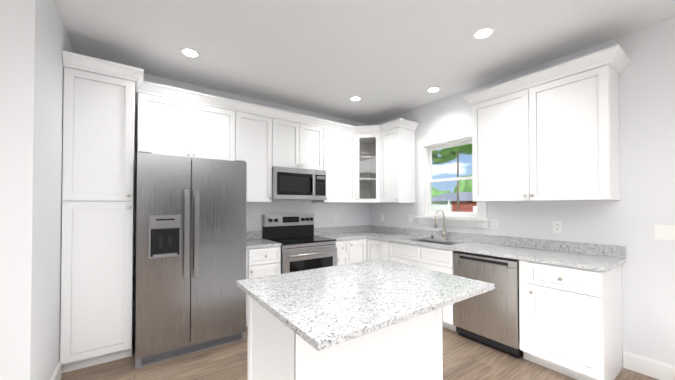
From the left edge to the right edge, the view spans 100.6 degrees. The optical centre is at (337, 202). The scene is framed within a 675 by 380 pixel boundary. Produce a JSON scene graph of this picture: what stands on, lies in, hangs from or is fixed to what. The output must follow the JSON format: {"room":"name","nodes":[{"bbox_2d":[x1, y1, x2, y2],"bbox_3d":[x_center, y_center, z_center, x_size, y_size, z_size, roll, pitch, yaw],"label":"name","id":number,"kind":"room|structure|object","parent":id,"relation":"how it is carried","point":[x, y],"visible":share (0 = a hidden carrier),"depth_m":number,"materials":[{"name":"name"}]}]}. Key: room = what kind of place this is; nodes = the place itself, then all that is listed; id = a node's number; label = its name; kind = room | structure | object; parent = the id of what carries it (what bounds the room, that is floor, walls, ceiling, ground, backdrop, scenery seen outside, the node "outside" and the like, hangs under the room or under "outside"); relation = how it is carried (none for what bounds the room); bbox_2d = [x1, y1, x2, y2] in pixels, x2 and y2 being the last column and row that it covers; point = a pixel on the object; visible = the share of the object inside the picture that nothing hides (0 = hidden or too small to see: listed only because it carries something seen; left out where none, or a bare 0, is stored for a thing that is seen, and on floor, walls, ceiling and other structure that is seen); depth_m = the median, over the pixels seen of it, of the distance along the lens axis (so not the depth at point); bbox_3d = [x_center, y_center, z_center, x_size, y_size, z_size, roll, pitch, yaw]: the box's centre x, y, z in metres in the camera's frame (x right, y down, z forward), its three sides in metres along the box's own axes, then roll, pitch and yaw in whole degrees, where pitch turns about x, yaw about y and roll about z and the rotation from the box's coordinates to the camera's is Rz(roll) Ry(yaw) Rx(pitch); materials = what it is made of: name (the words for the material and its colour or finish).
{"room":"kitchen","nodes":[
{"label":"kitchen","id":0,"kind":"room"},
{"bbox_2d":[0,0,47,379],"bbox_3d":[-3.467,-0.037,0.469,4.120,2.790,0.140,1,-1,-35],"label":"wall","id":1,"kind":"structure","parent":0,"point":[34,40],"depth_m":1.58,"materials":[{"name":"white paint"}]},
{"bbox_2d":[40,0,76,379],"bbox_3d":[-2.245,-0.014,2.181,0.140,2.790,1.210,1,-1,-35],"label":"wall","id":2,"kind":"structure","parent":0,"point":[57,40],"depth_m":1.99,"materials":[{"name":"white paint"}]},
{"bbox_2d":[50,361,61,379],"bbox_3d":[-1.960,1.310,1.898,0.014,0.135,0.747,1,-1,-35],"label":"baseboard","id":3,"kind":"structure","parent":2,"relation":"attached to","point":[57,375],"depth_m":2.11,"materials":[{"name":"white wood"}]},
{"bbox_2d":[95,73,369,333],"bbox_3d":[-1.024,0.008,3.880,4.100,2.790,0.140,1,-1,-35],"label":"wall","id":4,"kind":"structure","parent":0,"point":[353,214],"depth_m":3.94,"materials":[{"name":"white paint"}]},
{"bbox_2d":[137,93,234,160],"bbox_3d":[-1.655,-0.760,3.117,0.925,0.615,0.380,1,-1,-35],"label":"upper cabinet","id":5,"kind":"object","parent":4,"relation":"attached to","point":[167,126],"visible":0.75,"depth_m":2.96,"materials":[{"name":"white wood"}]},
{"bbox_2d":[235,111,271,201],"bbox_3d":[-1.095,-0.532,3.514,0.448,1.060,0.380,1,-1,-35],"label":"upper cabinet","id":6,"kind":"object","parent":4,"relation":"attached to","point":[253,141],"visible":0.75,"depth_m":3.40,"materials":[{"name":"white wood"}]},
{"bbox_2d":[272,118,323,169],"bbox_3d":[-0.599,-0.750,3.870,0.766,0.614,0.380,1,-1,-35],"label":"upper cabinet","id":7,"kind":"object","parent":4,"relation":"attached to","point":[297,145],"visible":0.79,"depth_m":3.72,"materials":[{"name":"white wood"}]},
{"bbox_2d":[272,166,325,199],"bbox_3d":[-0.577,-0.237,3.833,0.764,0.405,0.455,1,-1,-35],"label":"microwave","id":8,"kind":"object","parent":7,"relation":"attached to","point":[288,183],"visible":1,"depth_m":3.66,"materials":[{"name":"silver metal"}]},
{"bbox_2d":[311,128,354,202],"bbox_3d":[-0.050,-0.522,4.259,0.578,1.060,0.380,1,-1,-35],"label":"upper cabinet","id":9,"kind":"object","parent":4,"relation":"attached to","point":[339,159],"visible":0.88,"depth_m":4.13,"materials":[{"name":"white"}]},
{"bbox_2d":[355,133,380,202],"bbox_3d":[0.497,-0.519,4.507,0.617,1.060,0.610,1,-1,-35],"label":"upper cabinet","id":10,"kind":"object","parent":4,"relation":"attached to","point":[367,168],"visible":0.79,"depth_m":4.33,"materials":[{"name":"white"}]},
{"bbox_2d":[62,50,418,133],"bbox_3d":[-0.580,-1.118,3.273,3.814,0.104,0.723,1,-1,-35],"label":"crown molding","id":11,"kind":"structure","parent":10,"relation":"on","point":[98,66],"depth_m":3.04,"materials":[{"name":"white wood"}]},
{"bbox_2d":[61,327,658,379],"bbox_3d":[-0.629,1.389,-0.241,8.220,0.080,7.280,1,-1,-35],"label":"floor","id":12,"kind":"structure","parent":0,"point":[464,358],"depth_m":2.34,"materials":[{"name":"brown wood"}]},
{"bbox_2d":[60,67,134,372],"bbox_3d":[-2.158,0.156,2.577,0.457,2.460,0.657,1,-1,-35],"label":"pantry cabinet","id":13,"kind":"object","parent":12,"relation":"on","point":[97,269],"visible":0.96,"depth_m":2.33,"materials":[{"name":"white wood"}]},
{"bbox_2d":[135,151,246,368],"bbox_3d":[-1.510,0.484,2.885,0.910,1.812,0.847,1,-1,-35],"label":"refrigerator","id":14,"kind":"object","parent":12,"relation":"on","point":[191,252],"visible":1,"depth_m":2.54,"materials":[{"name":"silver metal"}]},
{"bbox_2d":[246,246,280,326],"bbox_3d":[-1.019,0.954,3.378,0.459,0.885,0.657,1,-1,-35],"label":"base cabinet","id":15,"kind":"object","parent":12,"relation":"on","point":[263,261],"visible":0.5,"depth_m":3.15,"materials":[{"name":"white wood"}]},
{"bbox_2d":[246,231,280,248],"bbox_3d":[-1.025,0.447,3.396,0.461,0.130,0.633,1,-1,-35],"label":"countertop","id":16,"kind":"structure","parent":15,"relation":"on","point":[254,239],"depth_m":3.44,"materials":[{"name":"white stone"}]},
{"bbox_2d":[262,214,336,273],"bbox_3d":[-0.492,0.783,3.700,0.764,1.235,0.731,1,-1,-35],"label":"electric range","id":17,"kind":"object","parent":12,"relation":"on","point":[302,246],"visible":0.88,"depth_m":3.62,"materials":[{"name":"silver metal"}]},
{"bbox_2d":[336,240,348,264],"bbox_3d":[-0.110,0.963,4.026,0.229,0.885,0.657,1,-1,-35],"label":"base cabinet","id":18,"kind":"object","parent":12,"relation":"on","point":[342,246],"visible":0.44,"depth_m":3.80,"materials":[{"name":"white wood"}]},
{"bbox_2d":[248,295,442,379],"bbox_3d":[0.052,0.932,1.730,1.038,0.885,0.655,1,-1,-35],"label":"kitchen island","id":19,"kind":"object","parent":12,"relation":"on","point":[408,349],"visible":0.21,"depth_m":1.46,"materials":[{"name":"white wood"}]},
{"bbox_2d":[236,259,494,350],"bbox_3d":[0.145,0.473,1.605,1.160,0.030,0.913,1,-1,-35],"label":"island countertop","id":20,"kind":"structure","parent":19,"relation":"on","point":[318,309],"depth_m":1.37,"materials":[{"name":"white stone"}]},
{"bbox_2d":[348,238,381,263],"bbox_3d":[0.448,0.966,4.267,0.953,0.885,0.912,1,-1,-35],"label":"base cabinet","id":21,"kind":"object","parent":12,"relation":"on","point":[364,249],"visible":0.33,"depth_m":3.95,"materials":[{"name":"white wood"}]},
{"bbox_2d":[314,226,365,240],"bbox_3d":[0.007,0.456,4.131,0.540,0.130,0.633,1,-1,-35],"label":"countertop","id":22,"kind":"structure","parent":21,"relation":"on","point":[345,232],"depth_m":4.34,"materials":[{"name":"white stone"}]},
{"bbox_2d":[358,225,626,271],"bbox_3d":[1.227,0.447,3.442,0.649,0.130,3.172,1,-1,-35],"label":"countertop","id":23,"kind":"structure","parent":21,"relation":"on","point":[599,257],"depth_m":2.79,"materials":[{"name":"white stone"}]},
{"bbox_2d":[413,240,453,244],"bbox_3d":[1.196,0.665,3.501,0.409,0.300,0.674,1,-1,-35],"label":"undermount sink","id":24,"kind":"object","parent":23,"relation":"in","point":[436,242],"visible":0.02,"depth_m":3.71,"materials":[{"name":"silver metal"}]},
{"bbox_2d":[430,209,448,239],"bbox_3d":[1.287,0.286,3.662,0.229,0.397,0.276,1,-1,-35],"label":"pull-down faucet","id":25,"kind":"object","parent":23,"relation":"on","point":[444,233],"visible":1,"depth_m":3.63,"materials":[{"name":"silver metal"}]},
{"bbox_2d":[381,240,389,260],"bbox_3d":[0.891,0.961,3.927,0.626,0.885,0.153,1,-1,-35],"label":"cabinet filler","id":26,"kind":"object","parent":12,"relation":"on","point":[385,250],"visible":0.06,"depth_m":3.74,"materials":[{"name":"white wood"}]},
{"bbox_2d":[390,242,455,331],"bbox_3d":[1.189,0.955,3.483,0.657,0.885,0.912,1,-1,-35],"label":"base cabinet","id":27,"kind":"object","parent":12,"relation":"on","point":[435,259],"visible":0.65,"depth_m":3.19,"materials":[{"name":"white wood"}]},
{"bbox_2d":[453,251,519,358],"bbox_3d":[1.631,0.953,2.857,0.610,0.874,0.606,1,-1,-35],"label":"dishwasher","id":28,"kind":"object","parent":12,"relation":"on","point":[490,318],"visible":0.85,"depth_m":2.62,"materials":[{"name":"silver metal"}]},
{"bbox_2d":[519,260,622,379],"bbox_3d":[1.970,0.941,2.386,0.657,0.885,0.541,1,-1,-35],"label":"base cabinet","id":29,"kind":"object","parent":12,"relation":"on","point":[570,321],"visible":0.94,"depth_m":2.19,"materials":[{"name":"white wood"}]},
{"bbox_2d":[53,0,674,123],"bbox_3d":[-0.629,-1.491,-0.203,8.220,0.100,7.280,1,-1,-35],"label":"ceiling","id":30,"kind":"structure","parent":0,"point":[384,59],"depth_m":2.45,"materials":[{"name":"white paint"}]},
{"bbox_2d":[180,48,199,57],"bbox_3d":[-1.381,-1.399,2.625,0.164,0.008,0.164,1,-1,-35],"label":"recessed light","id":31,"kind":"object","parent":30,"relation":"in","point":[190,52],"visible":1,"depth_m":2.61,"materials":[{"name":"white"}]},
{"bbox_2d":[349,96,361,100],"bbox_3d":[0.240,-1.384,3.744,0.164,0.008,0.164,1,-1,-35],"label":"recessed light","id":32,"kind":"object","parent":30,"relation":"in","point":[355,98],"visible":1,"depth_m":3.73,"materials":[{"name":"white"}]},
{"bbox_2d":[426,87,439,91],"bbox_3d":[1.182,-1.388,3.457,0.164,0.008,0.164,1,-1,-35],"label":"recessed light","id":33,"kind":"object","parent":30,"relation":"in","point":[433,89],"visible":1,"depth_m":3.44,"materials":[{"name":"white"}]},
{"bbox_2d":[473,26,494,38],"bbox_3d":[1.214,-1.403,2.326,0.164,0.008,0.164,1,-1,-35],"label":"recessed light","id":34,"kind":"object","parent":30,"relation":"in","point":[483,32],"visible":1,"depth_m":2.31,"materials":[{"name":"white"}]},
{"bbox_2d":[370,18,674,365],"bbox_3d":[2.701,-0.016,2.066,0.140,2.790,7.140,1,-1,-35],"label":"wall","id":35,"kind":"structure","parent":0,"point":[637,212],"depth_m":2.31,"materials":[{"name":"white paint"}]},
{"bbox_2d":[380,127,414,202],"bbox_3d":[0.879,-0.523,4.175,0.380,1.060,0.378,1,-1,-35],"label":"upper cabinet","id":36,"kind":"object","parent":35,"relation":"attached to","point":[397,165],"visible":1,"depth_m":4.05,"materials":[{"name":"white"}]},
{"bbox_2d":[408,215,411,222],"bbox_3d":[1.090,0.247,4.193,0.008,0.114,0.070,1,-1,-35],"label":"electrical outlet","id":37,"kind":"object","parent":35,"relation":"attached to","point":[410,218],"visible":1,"depth_m":4.19,"materials":[{"name":"white"}]},
{"bbox_2d":[415,125,489,227],"bbox_3d":[1.503,-0.315,3.703,0.195,1.251,1.034,1,-1,-35],"label":"window unit","id":38,"kind":"structure","parent":35,"relation":"in","point":[428,170],"depth_m":3.78,"materials":[{"name":"white"}]},
{"bbox_2d":[491,219,497,228],"bbox_3d":[1.796,0.247,3.204,0.008,0.114,0.070,1,-1,-35],"label":"electrical outlet","id":39,"kind":"object","parent":35,"relation":"attached to","point":[494,223],"visible":1,"depth_m":3.20,"materials":[{"name":"white plastic"}]},
{"bbox_2d":[472,64,620,201],"bbox_3d":[1.921,-0.542,2.714,0.380,1.060,1.100,1,-1,-35],"label":"upper cabinet","id":40,"kind":"object","parent":35,"relation":"attached to","point":[557,140],"visible":1,"depth_m":2.48,"materials":[{"name":"white wood"}]},
{"bbox_2d":[463,44,629,105],"bbox_3d":[1.914,-1.125,2.717,0.396,0.104,1.232,1,-1,-35],"label":"crown molding","id":41,"kind":"structure","parent":40,"relation":"on","point":[615,57],"depth_m":2.42,"materials":[{"name":"white wood"}]},
{"bbox_2d":[553,221,561,232],"bbox_3d":[2.138,0.241,2.723,0.008,0.114,0.070,1,-1,-35],"label":"electrical outlet","id":42,"kind":"object","parent":35,"relation":"attached to","point":[557,226],"visible":1,"depth_m":2.72,"materials":[{"name":"white plastic"}]},
{"bbox_2d":[623,351,674,379],"bbox_3d":[3.503,1.295,0.791,0.014,0.135,3.820,1,-1,-35],"label":"baseboard","id":43,"kind":"structure","parent":35,"relation":"attached to","point":[649,367],"depth_m":2.23,"materials":[{"name":"white wood"}]},
{"bbox_2d":[655,225,674,239],"bbox_3d":[2.534,0.233,2.162,0.016,0.114,0.116,1,-1,-35],"label":"switch plate","id":44,"kind":"object","parent":35,"relation":"attached to","point":[664,232],"visible":1,"depth_m":2.17,"materials":[{"name":"white plastic"}]},
{"label":"outside","id":45,"kind":"structure","parent":0,"visible":0},
{"bbox_3d":[41.629,2.985,47.918,116.510,0.200,150.000,1,-1,-35],"label":"lawn","id":46,"kind":"structure","parent":45,"visible":0},
{"bbox_2d":[431,175,471,197],"bbox_3d":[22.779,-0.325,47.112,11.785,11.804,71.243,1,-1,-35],"label":"tree","id":47,"kind":"object","parent":46,"relation":"on","point":[465,185],"depth_m":48.29,"materials":[{"name":"green plant"}]},
{"bbox_2d":[431,192,476,211],"bbox_3d":[17.408,0.707,30.681,8.800,3.900,12.800,1,-1,-35],"label":"house","id":48,"kind":"structure","parent":46,"relation":"on","point":[450,201],"depth_m":31.09,"materials":[{"name":"brick"}]},
{"bbox_2d":[457,152,458,211],"bbox_3d":[5.173,-1.089,12.034,0.095,7.000,0.100,1,-1,-35],"label":"trunk","id":49,"kind":"object","parent":46,"relation":"on","point":[458,182],"depth_m":12.00,"materials":[{"name":"plant"}]},
{"bbox_2d":[432,144,471,163],"bbox_3d":[4.523,-3.832,13.091,3.862,4.314,12.288,1,-1,-35],"label":"trees","id":50,"kind":"object","parent":49,"relation":"attached to","point":[448,153],"depth_m":12.59,"materials":[{"name":"green plant"}]}
]}

